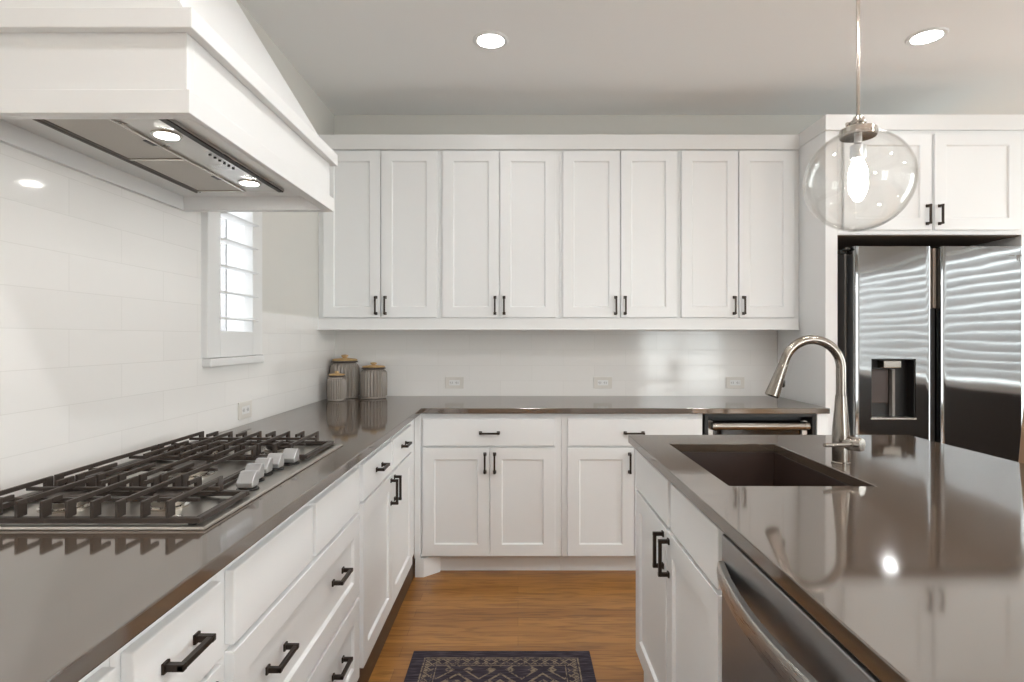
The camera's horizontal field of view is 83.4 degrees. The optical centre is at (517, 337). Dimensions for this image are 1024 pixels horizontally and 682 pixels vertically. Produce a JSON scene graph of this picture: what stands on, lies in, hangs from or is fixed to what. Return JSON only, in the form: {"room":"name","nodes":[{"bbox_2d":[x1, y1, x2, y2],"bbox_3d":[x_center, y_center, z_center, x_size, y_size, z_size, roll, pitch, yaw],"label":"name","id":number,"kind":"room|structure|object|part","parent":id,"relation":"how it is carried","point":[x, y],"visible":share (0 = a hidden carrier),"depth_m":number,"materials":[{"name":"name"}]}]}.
{"room":"kitchen","nodes":[
{"label":"kitchen","id":0,"kind":"room"},
{"bbox_2d":[16,0,333,496],"bbox_3d":[-1.275,-0.080,-0.430,0.160,2.740,8.339,0,0,0],"label":"wall","id":1,"kind":"structure","parent":0,"point":[290,240],"depth_m":3.05,"materials":[{"name":"white paint"}]},
{"bbox_2d":[0,142,334,496],"bbox_3d":[-1.192,-0.067,1.967,0.005,0.886,3.534,0,0,0],"label":"backsplash","id":2,"kind":"structure","parent":1,"relation":"attached to","point":[100,281],"depth_m":1.66,"materials":[{"name":"tile"}]},
{"bbox_2d":[238,400,251,419],"bbox_3d":[-1.186,0.312,2.500,0.008,0.074,0.120,0,0,0],"label":"wall outlet","id":3,"kind":"object","parent":2,"relation":"attached to","point":[244,408],"visible":1,"depth_m":2.49,"materials":[{"name":"white plastic"}]},
{"bbox_2d":[242,405,249,414],"bbox_3d":[-1.183,0.312,2.500,0.002,0.034,0.068,0,0,0],"label":"receptacle","id":4,"kind":"object","parent":3,"relation":"attached to","point":[245,408],"depth_m":2.50,"materials":[{"name":"grey plastic"}]},
{"bbox_2d":[0,0,337,211],"bbox_3d":[-0.918,-0.949,1.602,0.542,0.998,0.924,0,0,0],"label":"range hood","id":5,"kind":"object","parent":1,"relation":"attached to","point":[181,105],"visible":1,"depth_m":1.31,"materials":[{"name":"white paint"}]},
{"bbox_2d":[201,212,263,367],"bbox_3d":[-1.245,-0.464,2.398,0.221,1.152,0.477,0,0,0],"label":"window","id":6,"kind":"structure","parent":1,"relation":"in","point":[231,242],"depth_m":2.50,"materials":[{"name":"white paint"}]},
{"bbox_3d":[-1.264,-0.480,2.405,0.182,1.120,0.465,0,0,0],"label":"frame","id":7,"kind":"part","parent":6,"relation":"part of","materials":[{"name":"white paint"}]},
{"bbox_3d":[-1.302,-0.453,2.392,0.006,1.015,0.349,0,0,0],"label":"pane","id":8,"kind":"part","parent":6,"relation":"part of","materials":[{"name":"clear glass"}]},
{"bbox_3d":[-1.185,0.095,2.395,0.060,0.034,0.460,0,0,0],"label":"sill","id":9,"kind":"part","parent":6,"relation":"part of","materials":[{"name":"white paint"}]},
{"bbox_2d":[368,559,643,681],"bbox_3d":[1.702,1.340,-0.430,6.115,0.100,8.659,0,0,0],"label":"floor","id":10,"kind":"structure","parent":0,"point":[594,611],"depth_m":2.66,"materials":[{"name":"brown wood"}]},
{"bbox_2d":[78,658,115,681],"bbox_3d":[-0.848,0.848,0.394,0.682,0.884,0.788,0,0,0],"label":"base cabinet","id":11,"kind":"object","parent":10,"relation":"on","point":[103,672],"visible":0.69,"depth_m":0.76,"materials":[{"name":"white paint"}]},
{"bbox_3d":[-0.550,0.513,0.403,0.020,0.143,0.745,0,0,0],"label":"drawer","id":12,"kind":"part","parent":11,"relation":"part of","materials":[{"name":"white paint"}]},
{"bbox_2d":[0,396,829,681],"bbox_3d":[0.241,0.391,1.841,2.861,0.030,3.783,0,0,0],"label":"countertop","id":13,"kind":"structure","parent":11,"relation":"on","point":[70,600],"depth_m":1.05,"materials":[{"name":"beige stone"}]},
{"bbox_2d":[0,431,342,529],"bbox_3d":[-0.869,0.349,1.567,0.513,0.052,0.890,0,0,0],"label":"gas cooktop","id":14,"kind":"object","parent":13,"relation":"in","point":[184,485],"visible":1,"depth_m":1.34,"materials":[{"name":"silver metal"}]},
{"bbox_3d":[-0.995,0.362,1.270,0.105,0.020,0.105,0,0,0],"label":"burner","id":15,"kind":"part","parent":14,"relation":"part of","materials":[{"name":"silver metal"}]},
{"bbox_3d":[-0.775,0.362,1.275,0.085,0.020,0.085,0,0,0],"label":"burner","id":16,"kind":"part","parent":14,"relation":"part of","materials":[{"name":"silver metal"}]},
{"bbox_3d":[-0.900,0.362,1.565,0.138,0.020,0.138,0,0,0],"label":"burner","id":17,"kind":"part","parent":14,"relation":"part of","materials":[{"name":"silver metal"}]},
{"bbox_3d":[-0.665,0.368,1.416,0.052,0.008,0.052,0,0,0],"label":"knob","id":18,"kind":"part","parent":14,"relation":"part of","materials":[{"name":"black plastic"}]},
{"bbox_3d":[-0.696,0.368,1.567,0.052,0.008,0.052,0,0,0],"label":"knob","id":19,"kind":"part","parent":14,"relation":"part of","materials":[{"name":"black plastic"}]},
{"bbox_3d":[-0.775,0.362,1.860,0.105,0.020,0.105,0,0,0],"label":"burner","id":20,"kind":"part","parent":14,"relation":"part of","materials":[{"name":"silver metal"}]},
{"bbox_3d":[-0.690,0.368,1.630,0.052,0.008,0.052,0,0,0],"label":"knob","id":21,"kind":"part","parent":14,"relation":"part of","materials":[{"name":"black plastic"}]},
{"bbox_3d":[-0.674,0.368,1.702,0.052,0.008,0.052,0,0,0],"label":"knob","id":22,"kind":"part","parent":14,"relation":"part of","materials":[{"name":"black plastic"}]},
{"bbox_2d":[327,371,346,400],"bbox_3d":[-1.088,0.286,3.452,0.112,0.178,0.113,0,0,0],"label":"canister","id":23,"kind":"object","parent":13,"relation":"on","point":[336,382],"visible":1,"depth_m":3.41,"materials":[{"name":"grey ceramic"}]},
{"bbox_3d":[-1.088,0.218,3.452,0.097,0.012,0.097,0,0,0],"label":"lid","id":24,"kind":"part","parent":23,"relation":"part of","materials":[{"name":"brown wood"}]},
{"bbox_2d":[330,354,359,398],"bbox_3d":[-1.093,0.240,3.628,0.181,0.272,0.182,0,0,0],"label":"canister","id":25,"kind":"object","parent":13,"relation":"on","point":[349,367],"visible":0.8,"depth_m":3.57,"materials":[{"name":"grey ceramic"}]},
{"bbox_3d":[-1.093,0.135,3.628,0.157,0.018,0.157,0,0,0],"label":"lid","id":26,"kind":"part","parent":25,"relation":"part of","materials":[{"name":"brown wood"}]},
{"bbox_2d":[360,362,386,398],"bbox_3d":[-0.905,0.264,3.605,0.166,0.224,0.167,0,0,0],"label":"canister","id":27,"kind":"object","parent":13,"relation":"on","point":[373,377],"visible":1,"depth_m":3.54,"materials":[{"name":"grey ceramic"}]},
{"bbox_3d":[-0.905,0.177,3.605,0.144,0.015,0.144,0,0,0],"label":"lid","id":28,"kind":"part","parent":27,"relation":"part of","materials":[{"name":"brown wood"}]},
{"bbox_2d":[109,574,221,681],"bbox_3d":[-0.848,0.848,0.927,0.682,0.884,0.277,0,0,0],"label":"base cabinet","id":29,"kind":"object","parent":10,"relation":"on","point":[184,644],"visible":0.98,"depth_m":0.92,"materials":[{"name":"white paint"}]},
{"bbox_3d":[-0.524,0.502,0.920,0.032,0.017,0.102,0,0,0],"label":"handle","id":30,"kind":"part","parent":29,"relation":"part of","materials":[{"name":"brown metal"}]},
{"bbox_3d":[-0.550,0.875,0.929,0.020,0.560,0.242,0,0,0],"label":"door","id":31,"kind":"part","parent":29,"relation":"part of","materials":[{"name":"white paint"}]},
{"bbox_2d":[216,465,358,681],"bbox_3d":[-0.848,0.848,1.525,0.682,0.884,0.916,0,0,0],"label":"base cabinet","id":32,"kind":"object","parent":10,"relation":"on","point":[290,601],"visible":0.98,"depth_m":1.43,"materials":[{"name":"white paint"}]},
{"bbox_3d":[-0.524,0.713,1.283,0.032,0.017,0.110,0,0,0],"label":"handle","id":33,"kind":"part","parent":32,"relation":"part of","materials":[{"name":"brown metal"}]},
{"bbox_3d":[-0.550,1.020,1.528,0.020,0.271,0.865,0,0,0],"label":"drawer","id":34,"kind":"part","parent":32,"relation":"part of","materials":[{"name":"white paint"}]},
{"bbox_3d":[-0.524,0.987,1.720,0.032,0.017,0.110,0,0,0],"label":"handle","id":35,"kind":"part","parent":32,"relation":"part of","materials":[{"name":"brown metal"}]},
{"bbox_3d":[-0.524,0.713,1.720,0.032,0.017,0.110,0,0,0],"label":"handle","id":36,"kind":"part","parent":32,"relation":"part of","materials":[{"name":"brown metal"}]},
{"bbox_2d":[356,420,413,681],"bbox_3d":[-0.848,0.848,2.541,0.682,0.884,1.114,0,0,0],"label":"base cabinet","id":37,"kind":"object","parent":10,"relation":"on","point":[386,475],"visible":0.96,"depth_m":2.35,"materials":[{"name":"white paint"}]},
{"bbox_3d":[-0.550,0.507,2.236,0.020,0.130,0.452,0,0,0],"label":"drawer","id":38,"kind":"part","parent":37,"relation":"part of","materials":[{"name":"white paint"}]},
{"bbox_3d":[-0.550,0.869,2.241,0.020,0.573,0.462,0,0,0],"label":"door","id":39,"kind":"part","parent":37,"relation":"part of","materials":[{"name":"white paint"}]},
{"bbox_3d":[-0.524,0.501,2.235,0.032,0.017,0.106,0,0,0],"label":"handle","id":40,"kind":"part","parent":37,"relation":"part of","materials":[{"name":"brown metal"}]},
{"bbox_3d":[-0.524,0.653,2.440,0.032,0.113,0.017,0,0,0],"label":"handle","id":41,"kind":"part","parent":37,"relation":"part of","materials":[{"name":"brown metal"}]},
{"bbox_3d":[-0.524,0.653,2.508,0.032,0.113,0.017,0,0,0],"label":"handle","id":42,"kind":"part","parent":37,"relation":"part of","materials":[{"name":"brown metal"}]},
{"bbox_3d":[-0.550,0.507,2.713,0.020,0.130,0.454,0,0,0],"label":"drawer","id":43,"kind":"part","parent":37,"relation":"part of","materials":[{"name":"white paint"}]},
{"bbox_3d":[-0.550,0.869,2.708,0.020,0.573,0.464,0,0,0],"label":"door","id":44,"kind":"part","parent":37,"relation":"part of","materials":[{"name":"white paint"}]},
{"bbox_3d":[-0.524,0.502,2.710,0.032,0.017,0.106,0,0,0],"label":"handle","id":45,"kind":"part","parent":37,"relation":"part of","materials":[{"name":"brown metal"}]},
{"bbox_2d":[414,414,439,576],"bbox_3d":[-0.494,0.848,3.143,0.129,0.884,0.091,0,0,0],"label":"cabinet filler","id":46,"kind":"object","parent":10,"relation":"on","point":[425,566],"visible":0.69,"depth_m":3.10,"materials":[{"name":"white paint"}]},
{"bbox_3d":[-0.542,0.798,3.108,0.034,0.784,0.018,0,0,0],"label":"panel","id":47,"kind":"part","parent":46,"relation":"part of","materials":[{"name":"white paint"}]},
{"bbox_2d":[421,414,560,569],"bbox_3d":[-0.160,0.848,3.399,0.790,0.884,0.668,0,0,0],"label":"base cabinet","id":48,"kind":"object","parent":10,"relation":"on","point":[491,483],"visible":0.95,"depth_m":3.10,"materials":[{"name":"white paint"}]},
{"bbox_3d":[-0.334,0.884,3.108,0.360,0.582,0.020,0,0,0],"label":"door","id":49,"kind":"part","parent":48,"relation":"part of","materials":[{"name":"white paint"}]},
{"bbox_3d":[-0.178,0.673,3.082,0.017,0.113,0.032,0,0,0],"label":"handle","id":50,"kind":"part","parent":48,"relation":"part of","materials":[{"name":"brown metal"}]},
{"bbox_3d":[-0.157,0.509,3.108,0.714,0.145,0.020,0,0,0],"label":"drawer","id":51,"kind":"part","parent":48,"relation":"part of","materials":[{"name":"white paint"}]},
{"bbox_3d":[-0.154,0.511,3.082,0.113,0.017,0.032,0,0,0],"label":"handle","id":52,"kind":"part","parent":48,"relation":"part of","materials":[{"name":"brown metal"}]},
{"bbox_3d":[-0.126,0.673,3.082,0.017,0.113,0.032,0,0,0],"label":"handle","id":53,"kind":"part","parent":48,"relation":"part of","materials":[{"name":"brown metal"}]},
{"bbox_3d":[0.025,0.884,3.108,0.350,0.582,0.020,0,0,0],"label":"door","id":54,"kind":"part","parent":48,"relation":"part of","materials":[{"name":"white paint"}]},
{"bbox_2d":[404,651,595,681],"bbox_3d":[-0.067,1.285,1.737,0.720,0.008,1.240,0,0,0],"label":"rug","id":55,"kind":"object","parent":10,"relation":"on","point":[424,666],"visible":1,"depth_m":2.23,"materials":[{"name":"fabric"}]},
{"bbox_2d":[560,414,701,569],"bbox_3d":[0.618,0.848,3.399,0.764,0.884,0.668,0,0,0],"label":"base cabinet","id":56,"kind":"object","parent":10,"relation":"on","point":[598,460],"visible":0.62,"depth_m":3.10,"materials":[{"name":"white paint"}]},
{"bbox_3d":[0.447,0.884,3.108,0.357,0.582,0.020,0,0,0],"label":"door","id":57,"kind":"part","parent":56,"relation":"part of","materials":[{"name":"white paint"}]},
{"bbox_3d":[0.601,0.673,3.082,0.017,0.113,0.032,0,0,0],"label":"handle","id":58,"kind":"part","parent":56,"relation":"part of","materials":[{"name":"brown metal"}]},
{"bbox_3d":[0.629,0.509,3.108,0.722,0.145,0.020,0,0,0],"label":"drawer","id":59,"kind":"part","parent":56,"relation":"part of","materials":[{"name":"white paint"}]},
{"bbox_3d":[0.625,0.511,3.082,0.113,0.017,0.032,0,0,0],"label":"handle","id":60,"kind":"part","parent":56,"relation":"part of","materials":[{"name":"brown metal"}]},
{"bbox_3d":[0.809,0.884,3.108,0.361,0.582,0.020,0,0,0],"label":"door","id":61,"kind":"part","parent":56,"relation":"part of","materials":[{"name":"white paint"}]},
{"bbox_2d":[636,450,724,681],"bbox_3d":[0.805,0.848,1.724,0.790,0.884,0.943,0,0,0],"label":"base cabinet","id":62,"kind":"object","parent":10,"relation":"on","point":[679,548],"visible":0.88,"depth_m":1.65,"materials":[{"name":"white paint"}]},
{"bbox_3d":[0.453,0.874,1.944,0.020,0.603,0.443,0,0,0],"label":"door","id":63,"kind":"part","parent":62,"relation":"part of","materials":[{"name":"white paint"}]},
{"bbox_3d":[0.427,0.645,1.752,0.032,0.114,0.017,0,0,0],"label":"handle","id":64,"kind":"part","parent":62,"relation":"part of","materials":[{"name":"brown metal"}]},
{"bbox_3d":[0.427,0.645,1.686,0.032,0.114,0.017,0,0,0],"label":"handle","id":65,"kind":"part","parent":62,"relation":"part of","materials":[{"name":"brown metal"}]},
{"bbox_3d":[0.453,0.874,1.496,0.020,0.603,0.441,0,0,0],"label":"door","id":66,"kind":"part","parent":62,"relation":"part of","materials":[{"name":"white paint"}]},
{"bbox_2d":[702,414,815,434],"bbox_3d":[1.311,0.834,3.402,0.600,0.852,0.654,0,0,0],"label":"cooler","id":67,"kind":"object","parent":10,"relation":"on","point":[712,424],"visible":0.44,"depth_m":3.11,"materials":[{"name":"black metal"}]},
{"bbox_3d":[1.303,0.801,3.155,0.484,0.698,0.020,0,0,0],"label":"glass","id":68,"kind":"part","parent":67,"relation":"part of","materials":[{"name":"black glass"}]},
{"bbox_3d":[1.303,0.831,3.150,0.544,0.758,0.040,0,0,0],"label":"door","id":69,"kind":"part","parent":67,"relation":"part of","materials":[{"name":"silver metal"}]},
{"bbox_3d":[1.305,0.475,3.107,0.520,0.047,0.066,0,0,0],"label":"handle","id":70,"kind":"part","parent":67,"relation":"part of","materials":[{"name":"silver metal"}]},
{"bbox_2d":[716,534,880,681],"bbox_3d":[0.791,0.849,0.947,0.797,0.882,0.604,0,0,0],"label":"dishwasher","id":71,"kind":"object","parent":10,"relation":"on","point":[768,636],"visible":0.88,"depth_m":0.98,"materials":[{"name":"silver metal"}]},
{"bbox_3d":[0.418,0.500,0.951,0.051,0.042,0.575,0,0,0],"label":"handle","id":72,"kind":"part","parent":71,"relation":"part of","materials":[{"name":"silver metal"}]},
{"bbox_2d":[816,414,827,434],"bbox_3d":[1.641,0.848,3.416,0.058,0.884,0.635,0,0,0],"label":"end panel","id":73,"kind":"object","parent":10,"relation":"on","point":[821,419],"visible":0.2,"depth_m":3.10,"materials":[{"name":"white paint"}]},
{"bbox_2d":[777,131,1023,434],"bbox_3d":[2.252,0.065,3.414,1.136,2.450,0.638,0,0,0],"label":"refrigerator surround","id":74,"kind":"object","parent":10,"relation":"on","point":[969,191],"visible":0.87,"depth_m":3.14,"materials":[{"name":"white paint"}]},
{"bbox_3d":[1.717,0.065,3.441,0.066,2.450,0.584,0,0,0],"label":"panel","id":75,"kind":"part","parent":74,"relation":"part of","materials":[{"name":"white paint"}]},
{"bbox_3d":[2.013,-0.851,3.138,0.475,0.524,0.020,0,0,0],"label":"door","id":76,"kind":"part","parent":74,"relation":"part of","materials":[{"name":"white paint"}]},
{"bbox_3d":[2.226,-0.670,3.112,0.017,0.113,0.032,0,0,0],"label":"handle","id":77,"kind":"part","parent":74,"relation":"part of","materials":[{"name":"brown metal"}]},
{"bbox_3d":[2.292,-0.670,3.112,0.017,0.113,0.032,0,0,0],"label":"handle","id":78,"kind":"part","parent":74,"relation":"part of","materials":[{"name":"brown metal"}]},
{"bbox_3d":[2.502,-0.851,3.138,0.467,0.524,0.020,0,0,0],"label":"door","id":79,"kind":"part","parent":74,"relation":"part of","materials":[{"name":"white paint"}]},
{"bbox_3d":[2.788,0.065,3.441,0.063,2.450,0.584,0,0,0],"label":"panel","id":80,"kind":"part","parent":74,"relation":"part of","materials":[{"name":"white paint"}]},
{"bbox_2d":[837,246,1023,461],"bbox_3d":[2.247,0.389,3.385,0.963,1.763,0.610,0,0,0],"label":"refrigerator","id":81,"kind":"object","parent":10,"relation":"on","point":[930,341],"visible":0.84,"depth_m":3.08,"materials":[{"name":"grey metal"}]},
{"bbox_3d":[2.010,0.359,3.122,0.404,1.702,0.077,0,0,0],"label":"door","id":82,"kind":"part","parent":81,"relation":"part of","materials":[{"name":"silver metal"}]},
{"bbox_3d":[2.495,0.359,3.122,0.454,1.702,0.077,0,0,0],"label":"door","id":83,"kind":"part","parent":81,"relation":"part of","materials":[{"name":"silver metal"}]},
{"bbox_2d":[1018,406,1023,462],"bbox_3d":[1.429,0.740,1.600,0.378,1.100,0.402,0,0,0],"label":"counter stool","id":84,"kind":"object","parent":10,"relation":"on","point":[1021,451],"visible":0.02,"depth_m":1.79,"materials":[{"name":"brown wood"}]},
{"bbox_3d":[0.805,0.848,0.270,0.790,0.884,0.740,0,0,0],"label":"cabinet","id":85,"kind":"object","parent":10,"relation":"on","visible":0},
{"bbox_2d":[628,435,1023,681],"bbox_3d":[0.972,0.391,1.042,1.088,0.030,2.383,0,0,0],"label":"countertop","id":86,"kind":"structure","parent":85,"relation":"on","point":[915,566],"depth_m":1.07,"materials":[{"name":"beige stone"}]},
{"bbox_2d":[681,452,849,485],"bbox_3d":[0.724,0.513,1.754,0.414,0.214,0.623,0,0,0],"label":"sink","id":87,"kind":"object","parent":86,"relation":"in","point":[732,468],"visible":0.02,"depth_m":2.04,"materials":[{"name":"brown metal"}]},
{"bbox_2d":[765,335,865,464],"bbox_3d":[0.881,0.183,1.701,0.276,0.384,0.105,0,0,0],"label":"faucet","id":88,"kind":"object","parent":86,"relation":"on","point":[842,443],"visible":1,"depth_m":1.71,"materials":[{"name":"silver metal"}]},
{"bbox_3d":[0.883,0.083,1.727,0.201,0.183,0.028,0,0,0],"label":"spout","id":89,"kind":"part","parent":88,"relation":"part of","materials":[{"name":"silver metal"}]},
{"bbox_3d":[0.938,0.310,1.670,0.118,0.017,0.016,0,0,-18],"label":"lever","id":90,"kind":"part","parent":88,"relation":"part of","materials":[{"name":"silver metal"}]},
{"bbox_2d":[334,115,846,252],"bbox_3d":[1.702,-0.080,3.819,6.115,2.740,0.160,0,0,0],"label":"wall","id":91,"kind":"structure","parent":0,"point":[343,124],"depth_m":3.74,"materials":[{"name":"white paint"}]},
{"bbox_2d":[319,151,439,317],"bbox_3d":[-0.831,-0.628,3.562,0.728,1.023,0.343,0,0,0],"label":"upper cabinet","id":92,"kind":"object","parent":91,"relation":"attached to","point":[379,246],"visible":0.92,"depth_m":3.43,"materials":[{"name":"white paint"}]},
{"bbox_3d":[-0.991,-0.619,3.433,0.340,0.993,0.020,0,0,0],"label":"door","id":93,"kind":"part","parent":92,"relation":"part of","materials":[{"name":"white paint"}]},
{"bbox_3d":[-0.845,-0.194,3.406,0.017,0.113,0.032,0,0,0],"label":"handle","id":94,"kind":"part","parent":92,"relation":"part of","materials":[{"name":"brown metal"}]},
{"bbox_3d":[-0.790,-0.194,3.406,0.017,0.113,0.032,0,0,0],"label":"handle","id":95,"kind":"part","parent":92,"relation":"part of","materials":[{"name":"brown metal"}]},
{"bbox_3d":[-0.648,-0.619,3.433,0.331,0.993,0.020,0,0,0],"label":"door","id":96,"kind":"part","parent":92,"relation":"part of","materials":[{"name":"white paint"}]},
{"bbox_2d":[317,318,799,329],"bbox_3d":[0.239,-0.082,3.425,2.866,0.068,0.030,0,0,0],"label":"trim","id":97,"kind":"structure","parent":92,"relation":"attached to","point":[323,323],"depth_m":3.42,"materials":[{"name":"white paint"}]},
{"bbox_2d":[318,115,1023,150],"bbox_3d":[0.823,-1.169,3.340,4.034,0.095,0.420,0,0,0],"label":"trim","id":98,"kind":"structure","parent":92,"relation":"attached to","point":[827,122],"depth_m":3.42,"materials":[{"name":"white paint"}]},
{"bbox_2d":[440,151,558,317],"bbox_3d":[-0.110,-0.628,3.562,0.712,1.023,0.343,0,0,0],"label":"upper cabinet","id":99,"kind":"object","parent":91,"relation":"attached to","point":[499,210],"visible":0.98,"depth_m":3.43,"materials":[{"name":"white paint"}]},
{"bbox_3d":[-0.281,-0.619,3.433,0.336,0.993,0.020,0,0,0],"label":"door","id":100,"kind":"part","parent":99,"relation":"part of","materials":[{"name":"white paint"}]},
{"bbox_3d":[-0.137,-0.194,3.406,0.017,0.113,0.032,0,0,0],"label":"handle","id":101,"kind":"part","parent":99,"relation":"part of","materials":[{"name":"brown metal"}]},
{"bbox_3d":[-0.083,-0.194,3.406,0.017,0.113,0.032,0,0,0],"label":"handle","id":102,"kind":"part","parent":99,"relation":"part of","materials":[{"name":"brown metal"}]},
{"bbox_3d":[0.059,-0.619,3.433,0.332,0.993,0.020,0,0,0],"label":"door","id":103,"kind":"part","parent":99,"relation":"part of","materials":[{"name":"white paint"}]},
{"bbox_2d":[335,330,776,395],"bbox_3d":[0.244,0.129,3.736,2.878,0.495,0.005,0,0,0],"label":"backsplash","id":104,"kind":"structure","parent":91,"relation":"attached to","point":[416,362],"depth_m":3.73,"materials":[{"name":"tile"}]},
{"bbox_2d":[445,377,463,387],"bbox_3d":[-0.412,0.290,3.730,0.120,0.074,0.008,0,0,0],"label":"wall outlet","id":105,"kind":"object","parent":104,"relation":"attached to","point":[450,382],"visible":1,"depth_m":3.73,"materials":[{"name":"white plastic"}]},
{"bbox_2d":[449,380,459,384],"bbox_3d":[-0.412,0.290,3.727,0.068,0.034,0.002,0,0,0],"label":"receptacle","id":106,"kind":"object","parent":105,"relation":"attached to","point":[451,382],"depth_m":3.73,"materials":[{"name":"grey plastic"}]},
{"bbox_2d":[593,377,611,387],"bbox_3d":[0.550,0.290,3.730,0.120,0.074,0.008,0,0,0],"label":"wall outlet","id":107,"kind":"object","parent":104,"relation":"attached to","point":[598,382],"visible":1,"depth_m":3.73,"materials":[{"name":"white plastic"}]},
{"bbox_2d":[598,380,607,384],"bbox_3d":[0.550,0.290,3.727,0.068,0.034,0.002,0,0,0],"label":"receptacle","id":108,"kind":"object","parent":107,"relation":"attached to","point":[600,382],"depth_m":3.73,"materials":[{"name":"grey plastic"}]},
{"bbox_2d":[726,377,743,387],"bbox_3d":[1.409,0.290,3.730,0.120,0.074,0.008,0,0,0],"label":"wall outlet","id":109,"kind":"object","parent":104,"relation":"attached to","point":[731,382],"visible":1,"depth_m":3.73,"materials":[{"name":"white plastic"}]},
{"bbox_2d":[730,380,740,384],"bbox_3d":[1.409,0.290,3.727,0.068,0.034,0.002,0,0,0],"label":"receptacle","id":110,"kind":"object","parent":109,"relation":"attached to","point":[732,382],"depth_m":3.73,"materials":[{"name":"grey plastic"}]},
{"bbox_2d":[559,151,677,317],"bbox_3d":[0.603,-0.628,3.562,0.711,1.023,0.343,0,0,0],"label":"upper cabinet","id":111,"kind":"object","parent":91,"relation":"attached to","point":[618,210],"visible":0.98,"depth_m":3.43,"materials":[{"name":"white paint"}]},
{"bbox_3d":[0.436,-0.619,3.433,0.337,0.993,0.020,0,0,0],"label":"door","id":112,"kind":"part","parent":111,"relation":"part of","materials":[{"name":"white paint"}]},
{"bbox_3d":[0.581,-0.194,3.406,0.017,0.113,0.032,0,0,0],"label":"handle","id":113,"kind":"part","parent":111,"relation":"part of","materials":[{"name":"brown metal"}]},
{"bbox_3d":[0.637,-0.194,3.406,0.017,0.113,0.032,0,0,0],"label":"handle","id":114,"kind":"part","parent":111,"relation":"part of","materials":[{"name":"brown metal"}]},
{"bbox_3d":[0.778,-0.619,3.433,0.330,0.993,0.020,0,0,0],"label":"door","id":115,"kind":"part","parent":111,"relation":"part of","materials":[{"name":"white paint"}]},
{"bbox_2d":[678,150,798,317],"bbox_3d":[1.321,-0.628,3.562,0.723,1.023,0.343,0,0,0],"label":"upper cabinet","id":116,"kind":"object","parent":91,"relation":"attached to","point":[738,211],"visible":0.94,"depth_m":3.43,"materials":[{"name":"white paint"}]},
{"bbox_3d":[1.142,-0.619,3.433,0.336,0.993,0.020,0,0,0],"label":"door","id":117,"kind":"part","parent":116,"relation":"part of","materials":[{"name":"white paint"}]},
{"bbox_3d":[1.286,-0.194,3.406,0.017,0.113,0.032,0,0,0],"label":"handle","id":118,"kind":"part","parent":116,"relation":"part of","materials":[{"name":"brown metal"}]},
{"bbox_3d":[1.342,-0.194,3.406,0.017,0.113,0.032,0,0,0],"label":"handle","id":119,"kind":"part","parent":116,"relation":"part of","materials":[{"name":"brown metal"}]},
{"bbox_3d":[1.480,-0.619,3.433,0.325,0.993,0.020,0,0,0],"label":"door","id":120,"kind":"part","parent":116,"relation":"part of","materials":[{"name":"white paint"}]},
{"bbox_2d":[240,0,1023,114],"bbox_3d":[1.702,-1.500,-0.430,6.115,0.100,8.659,0,0,0],"label":"ceiling","id":121,"kind":"structure","parent":0,"point":[360,57],"depth_m":2.95,"materials":[{"name":"white paint"}]},
{"bbox_2d":[473,31,508,49],"bbox_3d":[-0.133,-1.447,2.800,0.176,0.006,0.176,0,0,0],"label":"recessed light","id":122,"kind":"object","parent":121,"relation":"in","point":[489,40],"visible":1,"depth_m":2.79,"materials":[{"name":"white paint"}]},
{"bbox_2d":[802,0,918,231],"bbox_3d":[0.970,-0.877,1.640,0.285,1.144,0.285,0,0,0],"label":"pendant lamp","id":123,"kind":"object","parent":121,"relation":"hanging from","point":[858,130],"visible":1,"depth_m":1.63,"materials":[{"name":"clear glass"}]},
{"bbox_3d":[0.970,-1.022,1.640,0.010,0.816,0.010,0,0,0],"label":"rod","id":124,"kind":"part","parent":123,"relation":"part of","materials":[{"name":"silver metal"}]},
{"bbox_2d":[850,136,866,160],"bbox_3d":[0.970,-0.541,1.640,0.042,0.062,0.042,0,0,0],"label":"socket","id":125,"kind":"object","parent":123,"relation":"attached to","point":[858,151],"depth_m":1.63,"materials":[{"name":"grey metal"}]},
{"bbox_3d":[0.970,-0.471,1.640,0.051,0.085,0.051,0,0,0],"label":"bulb","id":126,"kind":"part","parent":123,"relation":"part of","materials":[{"name":"white glass"}]},
{"bbox_3d":[0.970,-0.445,1.640,0.285,0.278,0.285,0,0,0],"label":"globe","id":127,"kind":"part","parent":123,"relation":"part of","materials":[{"name":"clear glass"}]},
{"bbox_2d":[905,27,948,45],"bbox_3d":[1.965,-1.447,2.765,0.176,0.006,0.176,0,0,0],"label":"recessed light","id":128,"kind":"object","parent":121,"relation":"in","point":[926,36],"visible":1,"depth_m":2.75,"materials":[{"name":"white paint"}]}
]}

